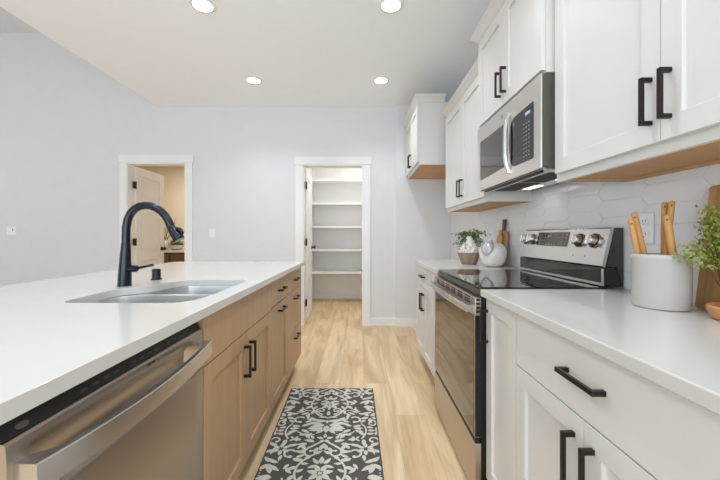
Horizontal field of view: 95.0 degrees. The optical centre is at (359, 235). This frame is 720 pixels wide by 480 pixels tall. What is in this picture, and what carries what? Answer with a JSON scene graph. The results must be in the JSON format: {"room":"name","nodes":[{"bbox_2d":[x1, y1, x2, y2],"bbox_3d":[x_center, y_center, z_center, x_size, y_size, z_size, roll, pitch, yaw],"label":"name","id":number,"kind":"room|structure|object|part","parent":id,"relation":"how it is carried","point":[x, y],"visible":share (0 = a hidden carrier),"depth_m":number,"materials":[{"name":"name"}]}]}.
{"room":"kitchen","nodes":[
{"label":"kitchen","id":0,"kind":"room"},
{"bbox_2d":[0,7,40,32],"bbox_3d":[-4.282,-2.624,0.695,3.435,0.100,6.990,0,0,0],"label":"ceiling","id":1,"kind":"structure","parent":0,"point":[9,23],"depth_m":4.04,"materials":[{"name":"paint"}]},
{"bbox_2d":[134,166,184,248],"bbox_3d":[-3.300,-0.183,5.525,3.300,2.650,2.450,0,0,0],"label":"wall","id":2,"kind":"structure","parent":0,"point":[174,176],"depth_m":6.70,"materials":[{"name":"beige paint"}]},
{"bbox_2d":[0,33,450,318],"bbox_3d":[-2.380,-0.716,4.225,7.240,3.716,0.150,0,0,0],"label":"wall","id":3,"kind":"structure","parent":0,"point":[65,123],"depth_m":4.19,"materials":[{"name":"paint"}]},
{"bbox_2d":[7,227,16,234],"bbox_3d":[-4.420,-0.063,4.186,0.125,0.105,0.007,0,0,0],"label":"thermostat","id":4,"kind":"object","parent":3,"relation":"attached to","point":[10,230],"visible":1,"depth_m":4.18,"materials":[{"name":"white plastic"}]},
{"bbox_2d":[133,167,165,265],"bbox_3d":[-2.962,0.114,4.619,0.151,2.033,0.722,0,0,-2],"label":"door","id":5,"kind":"structure","parent":3,"relation":"in","point":[148,241],"depth_m":4.60,"materials":[{"name":"paint"}]},
{"bbox_2d":[118,155,193,264],"bbox_3d":[-2.583,0.059,4.239,0.943,2.165,0.146,0,0,0],"label":"trim","id":6,"kind":"structure","parent":3,"relation":"attached to","point":[127,163],"depth_m":4.17,"materials":[{"name":"paint"}]},
{"bbox_2d":[209,228,214,237],"bbox_3d":[-1.880,-0.034,4.185,0.075,0.118,0.010,0,0,0],"label":"light switch","id":7,"kind":"object","parent":3,"relation":"attached to","point":[211,230],"visible":1,"depth_m":4.18,"materials":[{"name":"white plastic"}]},
{"bbox_2d":[305,169,315,321],"bbox_3d":[-0.730,0.126,4.629,0.151,2.008,0.742,0,0,-2],"label":"door","id":8,"kind":"structure","parent":3,"relation":"in","point":[308,179],"depth_m":4.59,"materials":[{"name":"paint"}]},
{"bbox_2d":[294,157,370,325],"bbox_3d":[-0.344,0.072,4.239,0.968,2.140,0.146,0,0,0],"label":"trim","id":9,"kind":"structure","parent":3,"relation":"attached to","point":[300,163],"depth_m":4.17,"materials":[{"name":"paint"}]},
{"bbox_2d":[370,318,416,326],"bbox_3d":[-2.430,1.092,4.162,7.140,0.100,0.055,0,0,0],"label":"baseboard","id":10,"kind":"structure","parent":3,"relation":"attached to","point":[394,322],"depth_m":4.17,"materials":[{"name":"paint"}]},
{"bbox_2d":[0,0,491,106],"bbox_3d":[-0.613,-2.154,0.695,3.905,1.041,6.990,0,0,0],"label":"ceiling","id":11,"kind":"structure","parent":0,"point":[169,53],"depth_m":2.82,"materials":[{"name":"paint"}]},
{"bbox_2d":[188,0,216,13],"bbox_3d":[-1.110,-1.628,2.330,0.180,0.010,0.180,0,0,0],"label":"recessed light","id":12,"kind":"object","parent":11,"relation":"in","point":[204,6],"visible":1,"depth_m":2.33,"materials":[{"name":"paint"}]},
{"bbox_2d":[193,0,212,10],"bbox_3d":[-1.110,-1.629,2.330,0.128,0.006,0.128,0,0,0],"label":"diffuser","id":13,"kind":"object","parent":12,"relation":"attached to","point":[199,5],"depth_m":2.33,"materials":[{"name":"white plastic"}]},
{"bbox_2d":[245,76,262,83],"bbox_3d":[-1.115,-1.628,3.460,0.180,0.010,0.180,0,0,0],"label":"recessed light","id":14,"kind":"object","parent":11,"relation":"in","point":[250,79],"visible":1,"depth_m":3.45,"materials":[{"name":"paint"}]},
{"bbox_2d":[247,78,259,82],"bbox_3d":[-1.115,-1.629,3.460,0.128,0.006,0.128,0,0,0],"label":"diffuser","id":15,"kind":"object","parent":14,"relation":"attached to","point":[250,80],"depth_m":3.46,"materials":[{"name":"white plastic"}]},
{"bbox_2d":[372,76,389,83],"bbox_3d":[0.220,-1.628,3.460,0.180,0.010,0.180,0,0,0],"label":"recessed light","id":16,"kind":"object","parent":11,"relation":"in","point":[379,79],"visible":1,"depth_m":3.45,"materials":[{"name":"paint"}]},
{"bbox_2d":[375,78,386,82],"bbox_3d":[0.220,-1.629,3.460,0.128,0.006,0.128,0,0,0],"label":"diffuser","id":17,"kind":"object","parent":16,"relation":"attached to","point":[377,80],"depth_m":3.46,"materials":[{"name":"white plastic"}]},
{"bbox_2d":[378,0,403,13],"bbox_3d":[0.220,-1.628,2.330,0.180,0.010,0.180,0,0,0],"label":"recessed light","id":18,"kind":"object","parent":11,"relation":"in","point":[386,6],"visible":1,"depth_m":2.33,"materials":[{"name":"paint"}]},
{"bbox_2d":[382,0,399,10],"bbox_3d":[0.220,-1.629,2.330,0.128,0.006,0.128,0,0,0],"label":"diffuser","id":19,"kind":"object","parent":18,"relation":"attached to","point":[387,5],"depth_m":2.33,"materials":[{"name":"white plastic"}]},
{"bbox_2d":[305,168,361,292],"bbox_3d":[-0.120,-0.183,5.165,1.580,2.650,1.730,0,0,0],"label":"wall","id":20,"kind":"structure","parent":0,"point":[321,215],"depth_m":5.98,"materials":[{"name":"paint"}]},
{"bbox_2d":[312,293,361,298],"bbox_3d":[-0.120,1.092,5.973,1.480,0.100,0.015,0,0,0],"label":"baseboard","id":21,"kind":"structure","parent":20,"relation":"attached to","point":[314,295],"depth_m":5.96,"materials":[{"name":"paint"}]},
{"bbox_2d":[312,179,361,183],"bbox_3d":[-0.120,-0.942,5.777,1.480,0.036,0.405,0,0,0],"label":"shelf","id":22,"kind":"object","parent":20,"relation":"attached to","point":[314,181],"visible":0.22,"depth_m":5.71,"materials":[{"name":"paint"}]},
{"bbox_2d":[312,202,361,205],"bbox_3d":[-0.120,-0.545,5.777,1.480,0.036,0.405,0,0,0],"label":"shelf","id":23,"kind":"object","parent":20,"relation":"attached to","point":[313,203],"visible":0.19,"depth_m":5.58,"materials":[{"name":"paint"}]},
{"bbox_2d":[312,270,361,273],"bbox_3d":[-0.120,0.630,5.777,1.480,0.036,0.405,0,0,0],"label":"shelf","id":24,"kind":"object","parent":20,"relation":"attached to","point":[313,271],"visible":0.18,"depth_m":5.62,"materials":[{"name":"paint"}]},
{"bbox_2d":[312,248,361,250],"bbox_3d":[-0.120,0.246,5.777,1.480,0.036,0.405,0,0,0],"label":"shelf","id":25,"kind":"object","parent":20,"relation":"attached to","point":[313,249],"visible":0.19,"depth_m":5.58,"materials":[{"name":"paint"}]},
{"bbox_2d":[312,226,361,227],"bbox_3d":[-0.120,-0.148,5.777,1.480,0.036,0.405,0,0,0],"label":"shelf","id":26,"kind":"object","parent":20,"relation":"attached to","point":[312,226],"visible":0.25,"depth_m":5.58,"materials":[{"name":"paint"}]},
{"bbox_2d":[238,299,467,479],"bbox_3d":[-2.250,1.167,2.100,7.500,0.050,9.800,0,0,0],"label":"floor","id":27,"kind":"structure","parent":0,"point":[337,351],"depth_m":2.60,"materials":[{"name":"brown wood"}]},
{"bbox_2d":[0,323,211,479],"bbox_3d":[-0.765,0.708,0.777,0.609,0.868,0.602,0,0,0],"label":"dishwasher","id":28,"kind":"object","parent":27,"relation":"on","point":[140,417],"visible":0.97,"depth_m":0.72,"materials":[{"name":"metal"}]},
{"bbox_2d":[164,249,184,262],"bbox_3d":[-3.250,0.706,6.370,1.560,0.872,0.640,0,0,0],"label":"vanity","id":29,"kind":"object","parent":27,"relation":"on","point":[170,255],"visible":0.09,"depth_m":6.06,"materials":[{"name":"brown wood"}]},
{"bbox_3d":[-3.750,0.682,6.071,0.470,0.680,0.017,0,0,0],"label":"door","id":30,"kind":"part","parent":29,"relation":"part of","materials":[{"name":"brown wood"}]},
{"bbox_2d":[164,219,175,249],"bbox_3d":[-3.686,-0.054,6.405,0.368,0.645,0.229,0,0,0],"label":"vase","id":31,"kind":"object","parent":29,"relation":"on","point":[166,242],"visible":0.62,"depth_m":6.39,"materials":[{"name":"white ceramic"}]},
{"bbox_2d":[168,240,184,249],"bbox_3d":[-3.502,0.141,6.274,0.281,0.254,0.276,0,0,0],"label":"potted plant","id":32,"kind":"object","parent":29,"relation":"on","point":[174,245],"visible":0.75,"depth_m":6.21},
{"bbox_3d":[-3.500,0.223,6.280,0.250,0.090,0.250,0,0,0],"label":"pot","id":33,"kind":"part","parent":32,"relation":"part of","materials":[{"name":"white ceramic"}]},
{"bbox_3d":[-3.250,0.682,6.071,0.470,0.680,0.017,0,0,0],"label":"door","id":34,"kind":"part","parent":29,"relation":"part of","materials":[{"name":"brown wood"}]},
{"bbox_2d":[196,283,270,479],"bbox_3d":[-0.787,0.700,1.496,0.612,0.884,0.829,0,0,0],"label":"base cabinet","id":35,"kind":"object","parent":27,"relation":"on","point":[237,372],"visible":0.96,"depth_m":1.38,"materials":[{"name":"brown wood"}]},
{"bbox_2d":[0,262,303,424],"bbox_3d":[-1.059,0.243,1.510,1.142,0.030,2.780,0,0,0],"label":"countertop","id":36,"kind":"structure","parent":35,"relation":"on","point":[53,339],"depth_m":0.90,"materials":[{"name":"white stone"}]},
{"bbox_2d":[116,202,183,286],"bbox_3d":[-0.950,0.036,1.500,0.300,0.382,0.059,0,0,0],"label":"faucet","id":37,"kind":"object","parent":36,"relation":"on","point":[125,268],"visible":1,"depth_m":1.49,"materials":[{"name":"black metal"}]},
{"bbox_3d":[-0.981,0.141,1.500,0.085,0.028,0.012,0,0,0],"label":"lever","id":38,"kind":"part","parent":37,"relation":"part of","materials":[{"name":"black metal"}]},
{"bbox_2d":[151,268,161,279],"bbox_3d":[-1.055,0.199,1.710,0.051,0.058,0.051,0,0,0],"label":"air gap","id":39,"kind":"object","parent":36,"relation":"on","point":[156,272],"visible":1,"depth_m":1.69,"materials":[{"name":"black plastic"}]},
{"bbox_2d":[91,286,232,302],"bbox_3d":[-0.815,0.359,1.417,0.540,0.200,0.645,0,0,0],"label":"sink","id":40,"kind":"object","parent":36,"relation":"in","point":[184,293],"visible":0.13,"depth_m":1.44,"materials":[{"name":"silver metal"}]},
{"bbox_3d":[-0.814,0.359,1.276,0.495,0.200,0.319,0,0,0],"label":"bowl","id":41,"kind":"part","parent":40,"relation":"part of","materials":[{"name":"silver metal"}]},
{"bbox_3d":[-0.760,0.349,1.585,0.378,0.180,0.249,0,0,0],"label":"bowl","id":42,"kind":"part","parent":40,"relation":"part of","materials":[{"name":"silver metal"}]},
{"bbox_3d":[-0.522,0.732,1.290,0.019,0.591,0.410,0,0,0],"label":"door","id":43,"kind":"part","parent":35,"relation":"part of","materials":[{"name":"brown wood"}]},
{"bbox_3d":[-0.497,0.557,1.462,0.032,0.140,0.012,0,0,0],"label":"handle","id":44,"kind":"part","parent":35,"relation":"part of","materials":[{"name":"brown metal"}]},
{"bbox_3d":[-0.497,0.557,1.532,0.032,0.140,0.012,0,0,0],"label":"handle","id":45,"kind":"part","parent":35,"relation":"part of","materials":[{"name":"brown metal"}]},
{"bbox_3d":[-0.522,0.732,1.703,0.019,0.591,0.410,0,0,0],"label":"door","id":46,"kind":"part","parent":35,"relation":"part of","materials":[{"name":"brown wood"}]},
{"bbox_2d":[271,274,287,412],"bbox_3d":[-0.787,0.700,2.131,0.612,0.884,0.436,0,0,0],"label":"base cabinet","id":47,"kind":"object","parent":27,"relation":"on","point":[279,287],"visible":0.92,"depth_m":2.12,"materials":[{"name":"brown wood"}]},
{"bbox_3d":[-0.522,0.344,2.131,0.019,0.155,0.430,0,0,0],"label":"drawer","id":48,"kind":"part","parent":47,"relation":"part of","materials":[{"name":"brown wood"}]},
{"bbox_3d":[-0.497,0.470,2.131,0.032,0.012,0.140,0,0,0],"label":"handle","id":49,"kind":"part","parent":47,"relation":"part of","materials":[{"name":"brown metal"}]},
{"bbox_2d":[287,267,300,378],"bbox_3d":[-0.787,0.700,2.618,0.612,0.884,0.534,0,0,0],"label":"base cabinet","id":50,"kind":"object","parent":27,"relation":"on","point":[294,277],"visible":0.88,"depth_m":2.56,"materials":[{"name":"brown wood"}]},
{"bbox_3d":[-0.522,0.578,2.618,0.019,0.304,0.528,0,0,0],"label":"drawer","id":51,"kind":"part","parent":50,"relation":"part of","materials":[{"name":"brown wood"}]},
{"bbox_3d":[-0.522,0.880,2.618,0.019,0.293,0.528,0,0,0],"label":"drawer","id":52,"kind":"part","parent":50,"relation":"part of","materials":[{"name":"brown wood"}]},
{"bbox_3d":[-0.522,0.344,2.618,0.019,0.155,0.528,0,0,0],"label":"drawer","id":53,"kind":"part","parent":50,"relation":"part of","materials":[{"name":"brown wood"}]},
{"bbox_2d":[254,388,383,479],"bbox_3d":[-0.194,1.138,1.683,0.634,0.008,1.570,0,0,0],"label":"runner rug","id":54,"kind":"object","parent":27,"relation":"on","point":[319,433],"visible":1,"depth_m":1.85,"materials":[{"name":"grey fabric"}]},
{"bbox_2d":[417,264,431,372],"bbox_3d":[0.818,0.700,2.792,0.627,0.884,0.676,0,0,0],"label":"base cabinet","id":55,"kind":"object","parent":27,"relation":"on","point":[424,276],"visible":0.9,"depth_m":2.74,"materials":[{"name":"white paint"}]},
{"bbox_3d":[0.545,0.736,2.960,0.019,0.583,0.334,0,0,0],"label":"door","id":56,"kind":"part","parent":55,"relation":"part of","materials":[{"name":"white paint"}]},
{"bbox_3d":[0.520,0.560,2.757,0.032,0.140,0.012,0,0,0],"label":"handle","id":57,"kind":"part","parent":55,"relation":"part of","materials":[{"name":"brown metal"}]},
{"bbox_3d":[0.545,0.353,2.792,0.019,0.173,0.670,0,0,0],"label":"drawer","id":58,"kind":"part","parent":55,"relation":"part of","materials":[{"name":"white paint"}]},
{"bbox_3d":[0.545,0.736,2.623,0.019,0.583,0.333,0,0,0],"label":"door","id":59,"kind":"part","parent":55,"relation":"part of","materials":[{"name":"white paint"}]},
{"bbox_2d":[414,260,531,273],"bbox_3d":[0.827,0.243,2.662,0.626,0.030,0.967,0,0,0],"label":"countertop","id":60,"kind":"structure","parent":55,"relation":"on","point":[432,265],"depth_m":2.52,"materials":[{"name":"white stone"}]},
{"bbox_2d":[457,252,478,263],"bbox_3d":[0.878,0.181,2.660,0.191,0.094,0.181,0,0,0],"label":"plant pot","id":61,"kind":"object","parent":60,"relation":"on","point":[465,257],"depth_m":2.60,"materials":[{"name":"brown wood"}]},
{"bbox_2d":[452,228,490,263],"bbox_3d":[0.907,0.082,2.692,0.275,0.291,0.250,0,0,-43],"label":"potted plant","id":62,"kind":"object","parent":60,"relation":"on","point":[468,253],"visible":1,"depth_m":2.62,"materials":[{"name":"green plant"}]},
{"bbox_2d":[479,240,506,266],"bbox_3d":[0.979,0.129,2.430,0.195,0.198,0.194,0,0,0],"label":"apple","id":63,"kind":"object","parent":60,"relation":"on","point":[491,254],"visible":1,"depth_m":2.36,"materials":[{"name":"white ceramic"}]},
{"bbox_2d":[496,230,502,243],"bbox_3d":[1.079,0.091,2.570,0.042,0.274,0.090,0,0,0],"label":"paddle board","id":64,"kind":"object","parent":60,"relation":"on","point":[499,237],"visible":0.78,"depth_m":2.56,"materials":[{"name":"brown wood"}]},
{"bbox_3d":[1.077,0.110,2.570,0.037,0.236,0.090,0,0,0],"label":"blade","id":65,"kind":"part","parent":64,"relation":"part of","materials":[{"name":"brown wood"}]},
{"bbox_2d":[501,219,507,265],"bbox_3d":[1.106,0.051,2.555,0.042,0.355,0.144,0,0,0],"label":"paddle board","id":66,"kind":"object","parent":60,"relation":"on","point":[504,234],"visible":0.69,"depth_m":2.52,"materials":[{"name":"brown wood"}]},
{"bbox_2d":[432,272,438,377],"bbox_3d":[0.818,0.700,2.316,0.627,0.884,0.272,0,0,0],"label":"base cabinet","id":67,"kind":"object","parent":27,"relation":"on","point":[433,273],"visible":0.12,"depth_m":2.41,"materials":[{"name":"white paint"}]},
{"bbox_2d":[480,299,516,479],"bbox_3d":[0.818,0.700,1.272,0.627,0.884,0.267,0,0,0],"label":"base cabinet","id":68,"kind":"object","parent":27,"relation":"on","point":[500,341],"visible":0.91,"depth_m":1.28,"materials":[{"name":"white paint"}]},
{"bbox_3d":[0.520,0.380,1.385,0.032,0.140,0.012,0,0,0],"label":"handle","id":69,"kind":"part","parent":68,"relation":"part of","materials":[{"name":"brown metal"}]},
{"bbox_2d":[430,227,622,479],"bbox_3d":[0.787,0.553,1.794,0.682,1.178,0.765,0,0,0],"label":"range","id":70,"kind":"object","parent":27,"relation":"on","point":[592,256],"visible":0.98,"depth_m":1.59,"materials":[{"name":"silver metal"}]},
{"bbox_3d":[0.469,0.314,1.794,0.046,0.032,0.736,0,0,0],"label":"handle","id":71,"kind":"part","parent":70,"relation":"part of","materials":[{"name":"silver metal"}]},
{"bbox_3d":[0.506,1.003,1.794,0.029,0.222,0.760,0,0,0],"label":"storage drawer","id":72,"kind":"part","parent":70,"relation":"part of","materials":[{"name":"silver metal"}]},
{"bbox_3d":[0.506,0.566,1.794,0.029,0.601,0.760,0,0,0],"label":"oven door","id":73,"kind":"part","parent":70,"relation":"part of","materials":[{"name":"black glass"}]},
{"bbox_2d":[438,269,606,295],"bbox_3d":[0.786,0.239,1.794,0.548,0.037,0.764,0,0,0],"label":"cooktop","id":74,"kind":"object","parent":70,"relation":"in","point":[471,281],"depth_m":1.66,"materials":[{"name":"glass"}]},
{"bbox_3d":[1.044,0.022,2.012,0.042,0.066,0.066,0,0,0],"label":"knob","id":75,"kind":"part","parent":70,"relation":"part of","materials":[{"name":"silver metal"}]},
{"bbox_3d":[1.049,0.211,1.794,0.004,0.012,0.720,0,0,0],"label":"vent trim","id":76,"kind":"part","parent":70,"relation":"part of","materials":[{"name":"silver metal"}]},
{"bbox_3d":[1.061,0.050,1.768,0.054,0.172,0.715,0,0,0],"label":"control panel","id":77,"kind":"part","parent":70,"relation":"part of","materials":[{"name":"silver metal"}]},
{"bbox_3d":[1.044,0.022,1.588,0.042,0.066,0.066,0,0,0],"label":"knob","id":78,"kind":"part","parent":70,"relation":"part of","materials":[{"name":"silver metal"}]},
{"bbox_3d":[1.044,0.022,1.487,0.042,0.066,0.066,0,0,0],"label":"knob","id":79,"kind":"part","parent":70,"relation":"part of","materials":[{"name":"silver metal"}]},
{"bbox_3d":[1.049,0.180,1.427,0.004,0.073,0.010,0,0,0],"label":"trim","id":80,"kind":"part","parent":70,"relation":"part of","materials":[{"name":"silver metal"}]},
{"bbox_3d":[1.093,0.093,1.420,0.070,0.254,0.012,0,0,0],"label":"panel","id":81,"kind":"part","parent":70,"relation":"part of","materials":[{"name":"metal"}]},
{"bbox_2d":[516,314,719,479],"bbox_3d":[0.818,0.700,0.790,0.627,0.884,0.691,0,0,0],"label":"base cabinet","id":82,"kind":"object","parent":27,"relation":"on","point":[581,414],"visible":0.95,"depth_m":0.74,"materials":[{"name":"white paint"}]},
{"bbox_3d":[0.545,0.736,0.963,0.019,0.583,0.340,0,0,0],"label":"door","id":83,"kind":"part","parent":82,"relation":"part of","materials":[{"name":"white paint"}]},
{"bbox_3d":[0.520,0.560,0.827,0.032,0.140,0.012,0,0,0],"label":"handle","id":84,"kind":"part","parent":82,"relation":"part of","materials":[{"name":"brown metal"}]},
{"bbox_3d":[0.520,0.345,0.787,0.032,0.012,0.140,0,0,0],"label":"handle","id":85,"kind":"part","parent":82,"relation":"part of","materials":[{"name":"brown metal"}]},
{"bbox_3d":[0.520,0.560,0.758,0.032,0.140,0.012,0,0,0],"label":"handle","id":86,"kind":"part","parent":82,"relation":"part of","materials":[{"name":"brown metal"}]},
{"bbox_2d":[481,289,719,414],"bbox_3d":[0.827,0.243,0.905,0.626,0.030,1.010,0,0,0],"label":"countertop","id":87,"kind":"structure","parent":82,"relation":"on","point":[679,352],"depth_m":0.79,"materials":[{"name":"white stone"}]},
{"bbox_2d":[630,253,693,311],"bbox_3d":[0.961,0.143,1.055,0.149,0.169,0.149,0,0,0],"label":"utensil crock","id":88,"kind":"object","parent":87,"relation":"on","point":[658,282],"visible":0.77,"depth_m":1.00,"materials":[{"name":"white ceramic"}]},
{"bbox_2d":[628,218,640,253],"bbox_3d":[0.912,0.080,1.081,0.060,0.274,0.018,0,0,9],"label":"wooden spoon","id":89,"kind":"object","parent":88,"relation":"in","point":[634,238],"visible":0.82,"depth_m":1.08,"materials":[{"name":"brown wood"}]},
{"bbox_2d":[631,212,646,253],"bbox_3d":[0.942,0.069,1.093,0.075,0.296,0.019,0,0,11],"label":"wooden spoon","id":90,"kind":"object","parent":88,"relation":"in","point":[634,215],"visible":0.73,"depth_m":1.09,"materials":[{"name":"brown wood"}]},
{"bbox_2d":[660,202,667,254],"bbox_3d":[1.004,0.052,1.090,0.033,0.328,0.017,0,0,-34],"label":"wooden spoon","id":91,"kind":"object","parent":88,"relation":"in","point":[664,206],"visible":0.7,"depth_m":1.09,"materials":[{"name":"brown wood"}]},
{"bbox_2d":[662,201,674,254],"bbox_3d":[0.979,0.052,1.055,0.074,0.329,0.017,0,0,-18],"label":"wooden spoon","id":92,"kind":"object","parent":88,"relation":"in","point":[671,206],"visible":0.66,"depth_m":1.06,"materials":[{"name":"brown wood"}]},
{"bbox_2d":[662,214,676,254],"bbox_3d":[0.970,0.075,1.022,0.051,0.284,0.022,0,0,27],"label":"wooden spoon","id":93,"kind":"object","parent":88,"relation":"in","point":[667,221],"visible":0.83,"depth_m":1.02,"materials":[{"name":"brown wood"}]},
{"bbox_2d":[672,203,719,319],"bbox_3d":[1.008,0.064,0.918,0.156,0.327,0.179,0,0,-20],"label":"potted fern","id":94,"kind":"object","parent":87,"relation":"on","point":[713,308],"visible":1,"depth_m":0.94,"materials":[{"name":"plant"}]},
{"bbox_2d":[695,185,719,308],"bbox_3d":[1.091,0.035,0.882,0.066,0.384,0.325,0,0,0],"label":"cutting board","id":95,"kind":"object","parent":87,"relation":"on","point":[708,290],"visible":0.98,"depth_m":1.02,"materials":[{"name":"brown wood"}]},
{"bbox_2d":[705,302,719,319],"bbox_3d":[0.999,0.208,0.878,0.111,0.040,0.111,0,0,0],"label":"bowl","id":96,"kind":"object","parent":87,"relation":"on","point":[713,308],"depth_m":0.89,"materials":[{"name":"brown wood"}]},
{"bbox_3d":[0.545,0.736,0.619,0.019,0.583,0.342,0,0,0],"label":"door","id":97,"kind":"part","parent":82,"relation":"part of","materials":[{"name":"white paint"}]},
{"bbox_2d":[451,212,622,288],"bbox_3d":[1.190,-0.245,0.675,0.100,2.775,6.950,0,0,0],"label":"wall","id":98,"kind":"structure","parent":0,"point":[460,221],"depth_m":3.74,"materials":[{"name":"paint"}]},
{"bbox_2d":[403,94,447,178],"bbox_3d":[0.839,-1.048,3.687,0.601,0.682,0.923,0,0,0],"label":"upper cabinet","id":99,"kind":"object","parent":98,"relation":"attached to","point":[424,123],"visible":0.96,"depth_m":3.28,"materials":[{"name":"white paint"}]},
{"bbox_3d":[0.580,-1.024,3.922,0.019,0.574,0.422,0,0,0],"label":"door","id":100,"kind":"part","parent":99,"relation":"part of","materials":[{"name":"white paint"}]},
{"bbox_3d":[0.580,-1.024,3.498,0.019,0.574,0.422,0,0,0],"label":"door","id":101,"kind":"part","parent":99,"relation":"part of","materials":[{"name":"white paint"}]},
{"bbox_3d":[0.689,-1.356,3.687,0.302,0.066,0.923,0,0,0],"label":"crown molding","id":102,"kind":"part","parent":99,"relation":"part of","materials":[{"name":"white paint"}]},
{"bbox_2d":[442,58,531,211],"bbox_3d":[0.964,-0.708,2.674,0.351,0.962,0.992,0,0,0],"label":"upper cabinet","id":103,"kind":"object","parent":98,"relation":"attached to","point":[461,112],"visible":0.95,"depth_m":2.61,"materials":[{"name":"white paint"}]},
{"bbox_3d":[0.830,-0.685,2.920,0.019,0.852,0.488,0,0,0],"label":"door","id":104,"kind":"part","parent":103,"relation":"part of","materials":[{"name":"white paint"}]},
{"bbox_3d":[0.814,-1.156,2.674,0.052,0.066,0.992,0,0,0],"label":"crown molding","id":105,"kind":"part","parent":103,"relation":"part of","materials":[{"name":"white paint"}]},
{"bbox_3d":[0.804,-0.383,2.640,0.032,0.138,0.012,0,0,0],"label":"handle","id":106,"kind":"part","parent":103,"relation":"part of","materials":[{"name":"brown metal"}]},
{"bbox_3d":[0.830,-0.685,2.429,0.019,0.852,0.488,0,0,0],"label":"door","id":107,"kind":"part","parent":103,"relation":"part of","materials":[{"name":"white paint"}]},
{"bbox_2d":[470,0,554,126],"bbox_3d":[0.942,-1.014,1.793,0.394,0.629,0.870,0,0,0],"label":"upper cabinet","id":108,"kind":"object","parent":98,"relation":"attached to","point":[515,38],"visible":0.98,"depth_m":1.73,"materials":[{"name":"white paint"}]},
{"bbox_3d":[0.792,-1.296,1.793,0.095,0.066,0.870,0,0,0],"label":"crown molding","id":109,"kind":"part","parent":108,"relation":"part of","materials":[{"name":"white paint"}]},
{"bbox_3d":[0.786,-0.982,1.982,0.019,0.539,0.375,0,0,0],"label":"door","id":110,"kind":"part","parent":108,"relation":"part of","materials":[{"name":"white paint"}]},
{"bbox_3d":[0.761,-0.833,1.826,0.032,0.138,0.012,0,0,0],"label":"handle","id":111,"kind":"part","parent":108,"relation":"part of","materials":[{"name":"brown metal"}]},
{"bbox_3d":[0.761,-0.833,1.760,0.032,0.138,0.012,0,0,0],"label":"handle","id":112,"kind":"part","parent":108,"relation":"part of","materials":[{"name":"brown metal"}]},
{"bbox_2d":[478,73,562,191],"bbox_3d":[0.938,-0.488,1.792,0.387,0.416,0.759,0,0,0],"label":"microwave","id":113,"kind":"object","parent":108,"relation":"attached to","point":[516,146],"visible":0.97,"depth_m":1.61,"materials":[{"name":"silver metal"}]},
{"bbox_3d":[0.762,-0.479,1.716,0.036,0.313,0.022,0,0,0],"label":"handle","id":114,"kind":"part","parent":113,"relation":"part of","materials":[{"name":"silver metal"}]},
{"bbox_3d":[0.935,-0.290,1.793,0.290,0.009,0.738,0,0,0],"label":"plate","id":115,"kind":"part","parent":113,"relation":"part of","materials":[{"name":"silver metal"}]},
{"bbox_3d":[0.774,-0.474,1.593,0.002,0.255,0.239,0,0,0],"label":"control panel","id":116,"kind":"part","parent":113,"relation":"part of","materials":[{"name":"black glass"}]},
{"bbox_3d":[0.957,-0.496,1.793,0.348,0.400,0.758,0,0,0],"label":"casing","id":117,"kind":"part","parent":113,"relation":"part of","materials":[{"name":"silver metal"}]},
{"bbox_3d":[0.786,-0.982,1.604,0.019,0.539,0.375,0,0,0],"label":"door","id":118,"kind":"part","parent":108,"relation":"part of","materials":[{"name":"white paint"}]},
{"bbox_2d":[479,164,719,302],"bbox_3d":[1.137,-0.035,1.670,0.007,0.526,2.940,0,0,0],"label":"tile backsplash","id":119,"kind":"structure","parent":98,"relation":"attached to","point":[565,205],"depth_m":1.45,"materials":[{"name":"tile"}]},
{"bbox_2d":[638,212,653,242],"bbox_3d":[1.127,-0.030,1.306,0.008,0.120,0.074,0,0,0],"label":"outlet","id":120,"kind":"object","parent":119,"relation":"attached to","point":[646,220],"visible":0.77,"depth_m":1.29,"materials":[{"name":"white plastic"}]},
{"bbox_2d":[640,217,647,225],"bbox_3d":[1.124,-0.055,1.306,0.002,0.034,0.036,0,0,0],"label":"socket","id":121,"kind":"object","parent":120,"relation":"attached to","point":[643,220],"depth_m":1.30,"materials":[{"name":"white plastic"}]},
{"bbox_2d":[642,230,647,238],"bbox_3d":[1.124,-0.005,1.306,0.002,0.034,0.036,0,0,0],"label":"socket","id":122,"kind":"object","parent":120,"relation":"attached to","point":[645,232],"depth_m":1.30,"materials":[{"name":"white plastic"}]},
{"bbox_2d":[555,0,719,181],"bbox_3d":[0.964,-0.708,0.904,0.351,0.962,1.008,0,0,0],"label":"upper cabinet","id":123,"kind":"object","parent":98,"relation":"attached to","point":[637,82],"visible":1,"depth_m":1.02,"materials":[{"name":"white paint"}]},
{"bbox_3d":[0.830,-0.685,1.146,0.019,0.852,0.485,0,0,0],"label":"door","id":124,"kind":"part","parent":123,"relation":"part of","materials":[{"name":"white paint"}]},
{"bbox_3d":[0.804,-0.377,0.930,0.032,0.134,0.012,0,0,0],"label":"handle","id":125,"kind":"part","parent":123,"relation":"part of","materials":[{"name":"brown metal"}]},
{"bbox_3d":[0.804,-0.377,0.872,0.032,0.134,0.012,0,0,0],"label":"handle","id":126,"kind":"part","parent":123,"relation":"part of","materials":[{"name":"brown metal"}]},
{"bbox_3d":[0.830,-0.685,0.653,0.019,0.852,0.494,0,0,0],"label":"door","id":127,"kind":"part","parent":123,"relation":"part of","materials":[{"name":"white paint"}]}
]}

